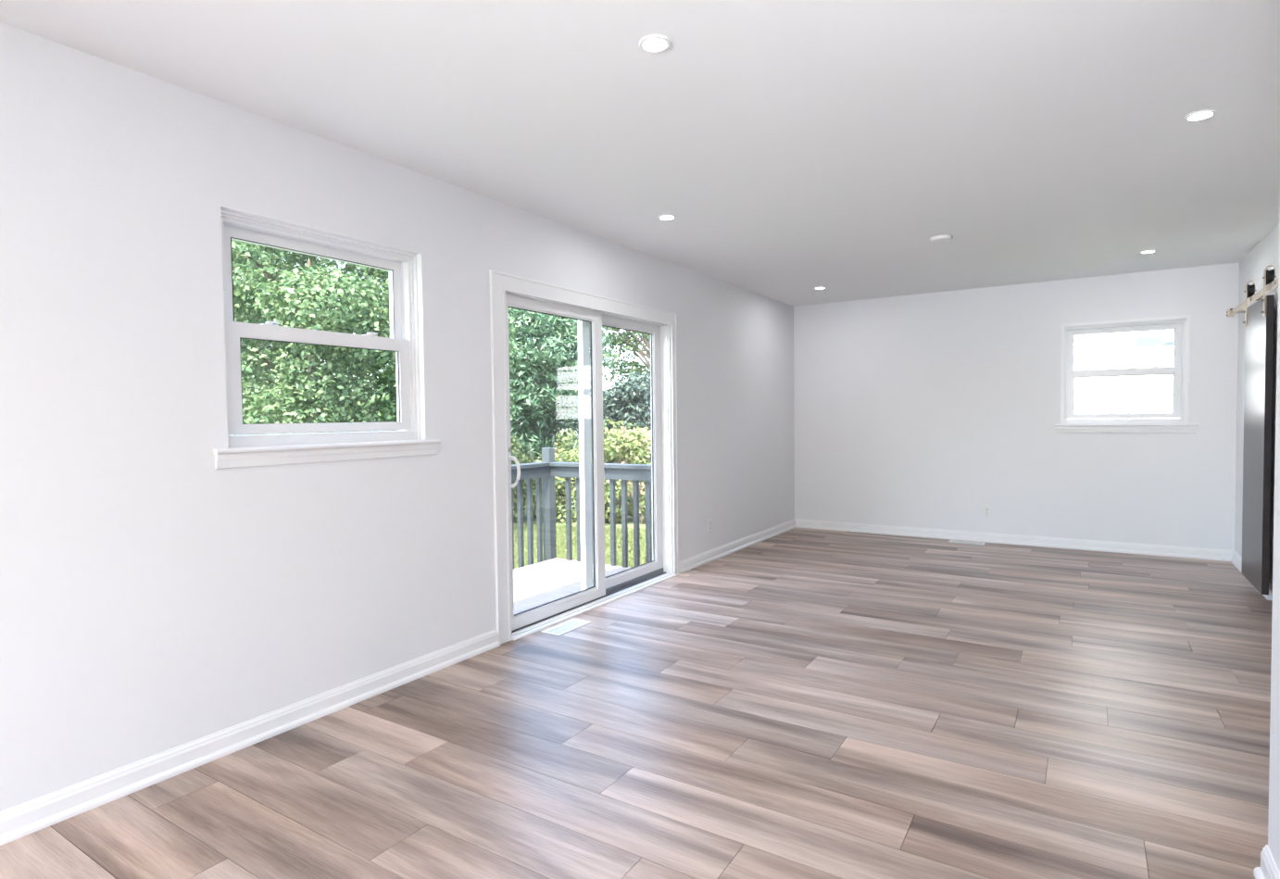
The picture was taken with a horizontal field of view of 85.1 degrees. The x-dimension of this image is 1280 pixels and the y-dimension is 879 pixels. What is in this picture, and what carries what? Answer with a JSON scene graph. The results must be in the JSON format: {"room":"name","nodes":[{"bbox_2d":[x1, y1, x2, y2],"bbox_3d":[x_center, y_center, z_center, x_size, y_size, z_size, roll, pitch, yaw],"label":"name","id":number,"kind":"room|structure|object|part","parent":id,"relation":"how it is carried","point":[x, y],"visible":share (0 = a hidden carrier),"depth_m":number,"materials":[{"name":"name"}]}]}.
{"room":"empty living room","nodes":[
{"label":"empty living room","id":0,"kind":"room"},
{"bbox_2d":[0,22,794,811],"bbox_3d":[-1.217,0.083,3.296,0.150,2.740,10.932,1,2,33],"label":"wall","id":1,"kind":"structure","parent":0,"point":[156,597],"depth_m":2.56,"materials":[{"name":"paint"}]},
{"bbox_2d":[213,205,440,468],"bbox_3d":[-1.353,-0.399,3.047,0.183,0.982,1.054,1,2,33],"label":"window","id":2,"kind":"structure","parent":1,"relation":"in","point":[404,267],"depth_m":3.03,"materials":[{"name":"white plastic"}]},
{"bbox_3d":[-1.409,-0.634,3.065,0.030,0.433,0.848,1,2,33],"label":"sash","id":3,"kind":"part","parent":2,"relation":"part of","materials":[{"name":"white plastic"}]},
{"bbox_3d":[-1.371,-0.253,3.057,0.031,0.439,0.858,1,2,33],"label":"sash","id":4,"kind":"part","parent":2,"relation":"part of","materials":[{"name":"white plastic"}]},
{"bbox_2d":[0,518,796,845],"bbox_3d":[-1.129,1.109,3.282,0.028,0.090,10.632,1,2,33],"label":"baseboard","id":5,"kind":"structure","parent":1,"relation":"attached to","point":[19,821],"depth_m":2.65,"materials":[{"name":"paint"}]},
{"bbox_2d":[489,269,678,644],"bbox_3d":[-0.252,0.073,4.649,0.017,2.050,2.014,1,2,33],"label":"trim","id":6,"kind":"structure","parent":1,"relation":"attached to","point":[500,282],"depth_m":3.88,"materials":[{"name":"paint"}]},
{"bbox_2d":[505,290,674,637],"bbox_3d":[-0.299,0.120,4.703,0.170,1.961,1.850,1,2,33],"label":"door","id":7,"kind":"structure","parent":1,"relation":"in","point":[603,587],"depth_m":4.69,"materials":[{"name":"white plastic"}]},
{"bbox_3d":[-0.718,0.183,3.958,0.079,0.185,0.031,-1,2,-3],"label":"handle","id":8,"kind":"part","parent":7,"relation":"part of","materials":[{"name":"white plastic"}]},
{"bbox_3d":[-0.522,0.120,4.347,0.040,1.921,0.963,1,2,33],"label":"sliding panel","id":9,"kind":"part","parent":7,"relation":"part of","materials":[{"name":"glass"}]},
{"bbox_3d":[-0.294,1.086,4.739,0.155,0.028,1.850,1,2,33],"label":"sill","id":10,"kind":"part","parent":7,"relation":"part of","materials":[{"name":"white plastic"}]},
{"bbox_3d":[-0.119,0.083,5.069,0.040,1.899,0.998,1,2,33],"label":"fixed panel","id":11,"kind":"part","parent":7,"relation":"part of","materials":[{"name":"clear glass"}]},
{"bbox_2d":[511,573,676,640],"bbox_3d":[-0.219,1.090,4.691,0.022,0.013,1.842,1,2,33],"label":"trim","id":12,"kind":"structure","parent":1,"relation":"attached to","point":[544,626],"depth_m":4.50,"materials":[{"name":"paint"}]},
{"bbox_2d":[707,518,711,532],"bbox_3d":[0.600,0.739,5.997,0.009,0.116,0.072,1,2,33],"label":"wall outlet","id":13,"kind":"object","parent":1,"relation":"attached to","point":[709,520],"visible":1,"depth_m":5.98,"materials":[{"name":"white plastic"}]},
{"bbox_2d":[0,527,1272,878],"bbox_3d":[0.495,1.217,2.278,3.949,0.100,10.996,1,2,33],"label":"floor","id":14,"kind":"structure","parent":0,"point":[796,703],"depth_m":2.64,"materials":[{"name":"brown wood"}]},
{"bbox_2d":[540,618,590,635],"bbox_3d":[-0.436,1.114,4.149,0.138,0.005,0.306,1,2,33],"label":"floor vent","id":15,"kind":"object","parent":14,"relation":"in","point":[560,629],"visible":1,"depth_m":4.14,"materials":[{"name":"white plastic"}]},
{"bbox_2d":[948,539,985,544],"bbox_3d":[3.138,0.988,6.698,0.312,0.005,0.126,1,2,33],"label":"floor vent","id":16,"kind":"object","parent":14,"relation":"in","point":[949,541],"visible":1,"depth_m":6.70,"materials":[{"name":"white plastic"}]},
{"bbox_2d":[0,0,1279,306],"bbox_3d":[0.400,-1.331,2.204,4.029,0.120,10.932,1,2,33],"label":"ceiling","id":17,"kind":"structure","parent":0,"point":[793,147],"depth_m":2.74,"materials":[{"name":"paint"}]},
{"bbox_2d":[639,34,670,52],"bbox_3d":[0.048,-1.264,2.229,0.101,0.008,0.101,1,2,33],"label":"recessed light","id":18,"kind":"object","parent":17,"relation":"in","point":[653,43],"visible":1,"depth_m":2.22,"materials":[{"name":"white plastic"}]},
{"bbox_2d":[658,213,675,220],"bbox_3d":[0.161,-1.329,4.174,0.101,0.008,0.101,1,2,33],"label":"recessed light","id":19,"kind":"object","parent":17,"relation":"in","point":[667,217],"visible":1,"depth_m":4.17,"materials":[{"name":"white plastic"}]},
{"bbox_2d":[929,235,952,242],"bbox_3d":[2.048,-1.361,4.747,0.140,0.025,0.140,1,2,33],"label":"smoke detector","id":20,"kind":"object","parent":17,"relation":"attached to","point":[939,238],"visible":1,"depth_m":4.71,"materials":[{"name":"white plastic"}]},
{"bbox_2d":[1139,250,1155,253],"bbox_3d":[3.807,-1.407,5.228,0.101,0.008,0.101,1,2,33],"label":"recessed light","id":21,"kind":"object","parent":17,"relation":"in","point":[1145,251],"visible":1,"depth_m":5.22,"materials":[{"name":"white plastic"}]},
{"bbox_2d":[1184,109,1216,121],"bbox_3d":[2.266,-1.310,2.821,0.101,0.008,0.101,1,2,33],"label":"recessed light","id":22,"kind":"object","parent":17,"relation":"in","point":[1200,115],"visible":1,"depth_m":2.82,"materials":[{"name":"white plastic"}]},
{"bbox_2d":[793,262,1239,550],"bbox_3d":[3.385,-0.085,6.748,3.879,2.740,0.150,1,2,33],"label":"wall","id":23,"kind":"structure","parent":0,"point":[929,410],"depth_m":6.62,"materials":[{"name":"paint"}]},
{"bbox_2d":[982,504,991,517],"bbox_3d":[3.340,0.691,6.714,0.072,0.116,0.009,1,2,33],"label":"wall outlet","id":24,"kind":"object","parent":23,"relation":"attached to","point":[986,509],"visible":1,"depth_m":6.71,"materials":[{"name":"white plastic"}]},
{"bbox_2d":[794,518,1233,561],"bbox_3d":[3.299,0.942,6.739,3.759,0.090,0.028,1,2,33],"label":"baseboard","id":25,"kind":"structure","parent":23,"relation":"attached to","point":[1211,554],"depth_m":6.52,"materials":[{"name":"paint"}]},
{"bbox_2d":[1054,314,1198,432],"bbox_3d":[4.261,-0.555,6.149,1.031,0.986,0.183,1,2,33],"label":"window","id":26,"kind":"structure","parent":23,"relation":"in","point":[1070,421],"depth_m":6.11,"materials":[{"name":"white plastic"}]},
{"bbox_3d":[4.285,-0.785,6.195,0.825,0.425,0.030,1,2,33],"label":"sash","id":27,"kind":"part","parent":26,"relation":"part of","materials":[{"name":"white plastic"}]},
{"bbox_3d":[4.268,-0.407,6.174,0.835,0.439,0.031,1,2,33],"label":"sash","id":28,"kind":"part","parent":26,"relation":"part of","materials":[{"name":"white plastic"}]},
{"bbox_2d":[1234,224,1279,585],"bbox_3d":[2.062,0.013,1.194,0.120,2.540,10.632,1,2,33],"label":"wall","id":29,"kind":"structure","parent":0,"point":[1265,254],"depth_m":5.22,"materials":[{"name":"paint"}]},
{"bbox_2d":[1229,550,1272,600],"bbox_3d":[2.013,1.137,1.271,0.028,0.090,10.632,1,2,33],"label":"baseboard","id":30,"kind":"structure","parent":29,"relation":"attached to","point":[1236,560],"depth_m":5.46,"materials":[{"name":"paint"}]},
{"bbox_2d":[1226,265,1278,595],"bbox_3d":[4.015,-0.055,4.457,0.110,2.081,2.735,1,2,33],"label":"sliding barn door","id":31,"kind":"structure","parent":29,"relation":"in","point":[1259,317],"depth_m":4.57,"materials":[{"name":"grey paint"}]},
{"bbox_3d":[4.010,-0.965,4.424,0.098,0.065,2.735,1,2,33],"label":"barn door rail","id":32,"kind":"part","parent":31,"relation":"part of","materials":[{"name":"metal"}]},
{"bbox_2d":[1267,203,1279,872],"bbox_3d":[0.192,0.094,-0.581,0.120,2.540,5.623,1,2,33],"label":"wall","id":33,"kind":"structure","parent":0,"point":[1273,823],"depth_m":1.79,"materials":[{"name":"paint"}]},
{"bbox_2d":[1253,844,1279,878],"bbox_3d":[0.142,1.218,-0.504,0.028,0.090,5.623,1,2,33],"label":"baseboard","id":34,"kind":"structure","parent":33,"relation":"attached to","point":[1268,869],"depth_m":1.82,"materials":[{"name":"paint"}]},
{"label":"outside","id":35,"kind":"structure","parent":0,"visible":0},
{"bbox_2d":[513,557,630,614],"bbox_3d":[-1.179,1.304,4.826,1.413,0.200,3.565,1,2,33],"label":"deck","id":36,"kind":"object","parent":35,"point":[535,584],"visible":0.07,"depth_m":5.75,"materials":[{"name":"white wood"}]},
{"bbox_2d":[511,447,652,569],"bbox_3d":[-1.231,0.898,4.832,1.513,1.512,3.645,1,2,33],"label":"deck railing","id":37,"kind":"object","parent":36,"relation":"attached to","point":[545,471],"visible":0.24,"depth_m":6.39,"materials":[{"name":"grey wood"}]},
{"bbox_3d":[-1.825,0.291,5.178,0.130,0.036,3.448,1,2,33],"label":"rail","id":38,"kind":"part","parent":37,"relation":"part of","materials":[{"name":"grey wood"}]},
{"bbox_3d":[-1.800,0.359,5.164,0.038,0.100,3.448,1,2,33],"label":"rail","id":39,"kind":"part","parent":37,"relation":"part of","materials":[{"name":"grey wood"}]},
{"bbox_3d":[-0.868,0.833,6.688,0.090,1.512,0.090,1,2,33],"label":"post","id":40,"kind":"part","parent":37,"relation":"part of","materials":[{"name":"grey wood"}]},
{"bbox_3d":[-0.246,0.237,6.262,1.406,0.036,0.130,1,2,33],"label":"rail","id":41,"kind":"part","parent":37,"relation":"part of","materials":[{"name":"grey wood"}]},
{"bbox_3d":[-0.251,0.305,6.255,1.406,0.100,0.038,1,2,33],"label":"rail","id":42,"kind":"part","parent":37,"relation":"part of","materials":[{"name":"grey wood"}]},
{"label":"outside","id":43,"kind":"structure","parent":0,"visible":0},
{"bbox_2d":[513,435,652,528],"bbox_3d":[-1.855,1.342,16.093,75.000,0.100,85.000,1,2,33],"label":"ground","id":44,"kind":"structure","parent":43,"point":[630,519],"depth_m":12.19,"materials":[{"name":"grass"}]},
{"bbox_2d":[233,249,392,435],"bbox_3d":[-9.035,-1.720,16.729,5.892,6.150,6.258,-2,2,-40],"label":"maple tree","id":45,"kind":"object","parent":44,"relation":"on","point":[250,360],"visible":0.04,"depth_m":15.32,"materials":[{"name":"green plant"}]},
{"bbox_2d":[229,239,519,435],"bbox_3d":[-4.627,-1.256,9.852,5.593,5.568,5.491,0,2,26],"label":"maple tree","id":46,"kind":"object","parent":44,"relation":"on","point":[358,307],"visible":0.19,"depth_m":8.20,"materials":[{"name":"green plant"}]},
{"bbox_2d":[351,329,397,419],"bbox_3d":[-6.725,-1.863,21.961,5.809,6.038,5.340,1,2,33],"label":"tree","id":47,"kind":"object","parent":44,"relation":"on","point":[383,330],"visible":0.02,"depth_m":20.69,"materials":[{"name":"green plant"}]},
{"bbox_2d":[508,307,617,463],"bbox_3d":[-2.945,-1.573,16.095,4.685,5.752,4.852,-1,2,-15],"label":"evergreen tree","id":48,"kind":"object","parent":44,"relation":"on","point":[545,364],"visible":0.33,"depth_m":14.81,"materials":[{"name":"green plant"}]},
{"bbox_2d":[510,416,652,524],"bbox_3d":[-0.612,0.597,11.881,4.951,1.975,1.312,0,2,16],"label":"hedge","id":49,"kind":"object","parent":44,"relation":"on","point":[614,454],"visible":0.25,"depth_m":11.81,"materials":[{"name":"green plant"}]},
{"bbox_2d":[513,522,652,569],"bbox_3d":[-0.998,1.482,9.078,3.866,0.135,4.132,0,2,16],"label":"grass blades","id":50,"kind":"object","parent":44,"relation":"on","point":[560,531],"visible":0.2,"depth_m":9.48,"materials":[{"name":"green plant"}]},
{"bbox_2d":[589,371,651,463],"bbox_3d":[0.041,-0.328,19.118,4.053,3.040,3.004,1,2,33],"label":"tree","id":51,"kind":"object","parent":44,"relation":"on","point":[632,404],"visible":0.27,"depth_m":18.27,"materials":[{"name":"green plant"}]},
{"bbox_2d":[602,326,650,383],"bbox_3d":[0.566,-3.090,25.373,5.738,8.092,7.232,-2,2,-40],"label":"tree","id":52,"kind":"object","parent":44,"relation":"on","point":[618,338],"visible":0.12,"depth_m":25.81,"materials":[{"name":"green plant"}]},
{"bbox_2d":[617,426,651,501],"bbox_3d":[0.989,0.536,13.700,3.031,1.600,0.202,0,2,22],"label":"hedge","id":53,"kind":"object","parent":44,"relation":"on","point":[627,431],"visible":0.02,"depth_m":14.06,"materials":[{"name":"green plant"}]},
{"bbox_2d":[1073,328,1179,418],"bbox_3d":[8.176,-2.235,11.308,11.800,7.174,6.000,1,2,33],"label":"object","id":54,"kind":"structure","parent":44,"relation":"on","point":[1153,393],"depth_m":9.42,"materials":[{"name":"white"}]},
{"bbox_3d":[6.994,-1.800,9.083,0.865,1.150,0.006,1,2,33],"label":"pane","id":55,"kind":"part","parent":54,"relation":"part of","materials":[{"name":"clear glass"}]}
]}

